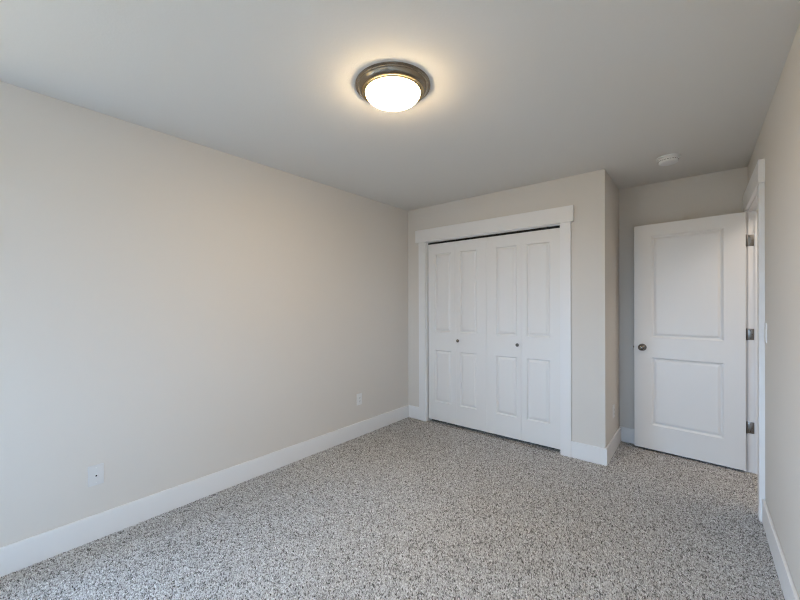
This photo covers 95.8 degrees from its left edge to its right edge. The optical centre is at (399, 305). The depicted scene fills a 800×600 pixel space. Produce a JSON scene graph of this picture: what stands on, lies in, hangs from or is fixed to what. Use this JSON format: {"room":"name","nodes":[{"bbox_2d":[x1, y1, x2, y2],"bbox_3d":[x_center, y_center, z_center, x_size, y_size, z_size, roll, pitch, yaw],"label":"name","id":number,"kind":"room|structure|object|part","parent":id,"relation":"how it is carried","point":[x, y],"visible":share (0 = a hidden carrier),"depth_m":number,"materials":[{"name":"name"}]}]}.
{"room":"empty bedroom","nodes":[
{"label":"empty bedroom","id":0,"kind":"room"},
{"bbox_2d":[0,81,408,546],"bbox_3d":[-1.379,0.111,2.596,0.115,2.448,6.126,0,0,40],"label":"wall","id":1,"kind":"structure","parent":0,"point":[175,311],"depth_m":2.33,"materials":[{"name":"white paint"}]},
{"bbox_2d":[88,463,103,486],"bbox_3d":[-1.736,0.969,2.065,0.008,0.115,0.070,0,0,40],"label":"wall plate","id":2,"kind":"object","parent":1,"relation":"attached to","point":[95,472],"visible":1,"depth_m":2.06,"materials":[{"name":"white plastic"}]},
{"bbox_2d":[0,405,408,577],"bbox_3d":[-1.547,1.264,2.288,0.014,0.146,5.200,0,0,40],"label":"baseboard","id":3,"kind":"structure","parent":1,"relation":"attached to","point":[24,553],"depth_m":2.32,"materials":[{"name":"white paint"}]},
{"bbox_2d":[357,393,361,404],"bbox_3d":[-0.412,0.953,3.671,0.008,0.115,0.070,0,0,40],"label":"wall outlet","id":4,"kind":"object","parent":1,"relation":"attached to","point":[359,396],"visible":1,"depth_m":3.67,"materials":[{"name":"white plastic"}]},
{"bbox_2d":[0,419,783,599],"bbox_3d":[0.270,1.369,1.242,4.380,0.088,6.126,0,0,40],"label":"floor","id":5,"kind":"structure","parent":0,"point":[754,477],"depth_m":2.01,"materials":[{"name":"grey carpet"}]},
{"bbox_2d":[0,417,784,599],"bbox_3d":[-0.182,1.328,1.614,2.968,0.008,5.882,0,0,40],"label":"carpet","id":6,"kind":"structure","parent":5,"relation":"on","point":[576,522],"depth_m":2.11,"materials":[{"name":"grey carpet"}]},
{"bbox_2d":[0,0,799,210],"bbox_3d":[0.261,-1.167,1.237,4.380,0.100,6.126,0,0,40],"label":"ceiling","id":7,"kind":"structure","parent":0,"point":[521,93],"depth_m":1.78,"materials":[{"name":"white paint"}]},
{"bbox_2d":[355,61,429,110],"bbox_3d":[-0.036,-1.078,1.843,0.381,0.078,0.381,0,0,40],"label":"ceiling light","id":8,"kind":"object","parent":7,"relation":"attached to","point":[390,85],"visible":1,"depth_m":1.75,"materials":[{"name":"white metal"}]},
{"bbox_3d":[-0.036,-1.061,1.843,0.275,0.044,0.275,0,0,40],"label":"lamp shade","id":9,"kind":"part","parent":8,"relation":"part of","materials":[{"name":"white glass"}]},
{"bbox_2d":[656,153,680,165],"bbox_3d":[2.041,-1.101,2.749,0.151,0.050,0.151,0,0,40],"label":"smoke detector","id":10,"kind":"object","parent":7,"relation":"attached to","point":[669,159],"visible":1,"depth_m":2.71,"materials":[{"name":"white plastic"}]},
{"bbox_2d":[408,169,619,447],"bbox_3d":[1.116,0.100,3.908,2.067,2.448,0.696,0,0,40],"label":"wall","id":11,"kind":"structure","parent":0,"point":[594,196],"depth_m":3.13,"materials":[{"name":"white paint"}]},
{"bbox_2d":[428,237,486,431],"bbox_3d":[0.607,0.300,3.914,0.719,1.984,0.068,0,0,40],"label":"door","id":12,"kind":"structure","parent":11,"relation":"in","point":[457,289],"depth_m":3.89,"materials":[{"name":"white paint"}]},
{"bbox_2d":[415,205,573,457],"bbox_3d":[0.882,0.230,3.709,1.702,2.190,0.141,0,0,40],"label":"door frame","id":13,"kind":"structure","parent":11,"relation":"attached to","point":[559,217],"depth_m":3.44,"materials":[{"name":"white paint"}]},
{"bbox_2d":[409,405,606,465],"bbox_3d":[0.905,1.252,3.627,2.067,0.146,0.014,0,0,40],"label":"baseboard","id":14,"kind":"structure","parent":11,"relation":"attached to","point":[585,452],"depth_m":3.07,"materials":[{"name":"white paint"}]},
{"bbox_2d":[486,228,559,448],"bbox_3d":[1.161,0.299,3.458,0.715,1.984,0.068,0,0,40],"label":"door","id":15,"kind":"structure","parent":11,"relation":"in","point":[523,269],"depth_m":3.43,"materials":[{"name":"white paint"}]},
{"bbox_2d":[606,427,620,464],"bbox_3d":[1.919,1.250,3.243,0.014,0.146,0.682,0,0,40],"label":"baseboard","id":16,"kind":"structure","parent":11,"relation":"attached to","point":[615,441],"depth_m":3.19,"materials":[{"name":"white paint"}]},
{"bbox_2d":[619,167,747,428],"bbox_3d":[2.178,0.096,3.558,4.150,2.448,0.115,0,0,40],"label":"wall","id":17,"kind":"structure","parent":0,"point":[722,192],"depth_m":3.38,"materials":[{"name":"white paint"}]},
{"bbox_2d":[619,426,634,443],"bbox_3d":[2.472,1.248,3.237,0.875,0.146,0.014,0,0,40],"label":"baseboard","id":18,"kind":"structure","parent":17,"relation":"attached to","point":[627,434],"depth_m":3.47,"materials":[{"name":"white paint"}]},
{"bbox_2d":[748,23,799,599],"bbox_3d":[0.966,0.106,0.588,0.115,2.448,6.011,0,0,40],"label":"wall","id":19,"kind":"structure","parent":0,"point":[778,141],"depth_m":1.70,"materials":[{"name":"white paint"}]},
{"bbox_2d":[743,158,764,521],"bbox_3d":[2.545,0.217,2.527,0.145,2.208,0.977,0,0,40],"label":"door frame","id":20,"kind":"structure","parent":19,"relation":"attached to","point":[754,194],"depth_m":2.38,"materials":[{"name":"white paint"}]},
{"bbox_2d":[633,212,753,470],"bbox_3d":[2.462,0.284,3.086,0.804,2.026,0.159,0,0,44],"label":"door","id":21,"kind":"structure","parent":20,"relation":"attached to","point":[691,333],"depth_m":3.05,"materials":[{"name":"white paint"}]},
{"bbox_3d":[2.194,0.383,3.281,0.065,0.065,0.062,0,0,44],"label":"knob","id":22,"kind":"part","parent":21,"relation":"part of","materials":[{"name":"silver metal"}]},
{"bbox_2d":[764,323,766,342],"bbox_3d":[2.176,0.163,2.153,0.008,0.115,0.070,0,0,40],"label":"light switch","id":23,"kind":"object","parent":19,"relation":"attached to","point":[765,324],"visible":1,"depth_m":2.14,"materials":[{"name":"white plastic"}]},
{"bbox_2d":[762,499,798,599],"bbox_3d":[0.646,1.260,0.299,0.014,0.146,4.921,0,0,40],"label":"baseboard","id":24,"kind":"structure","parent":19,"relation":"attached to","point":[788,588],"depth_m":1.75,"materials":[{"name":"white paint"}]}
]}

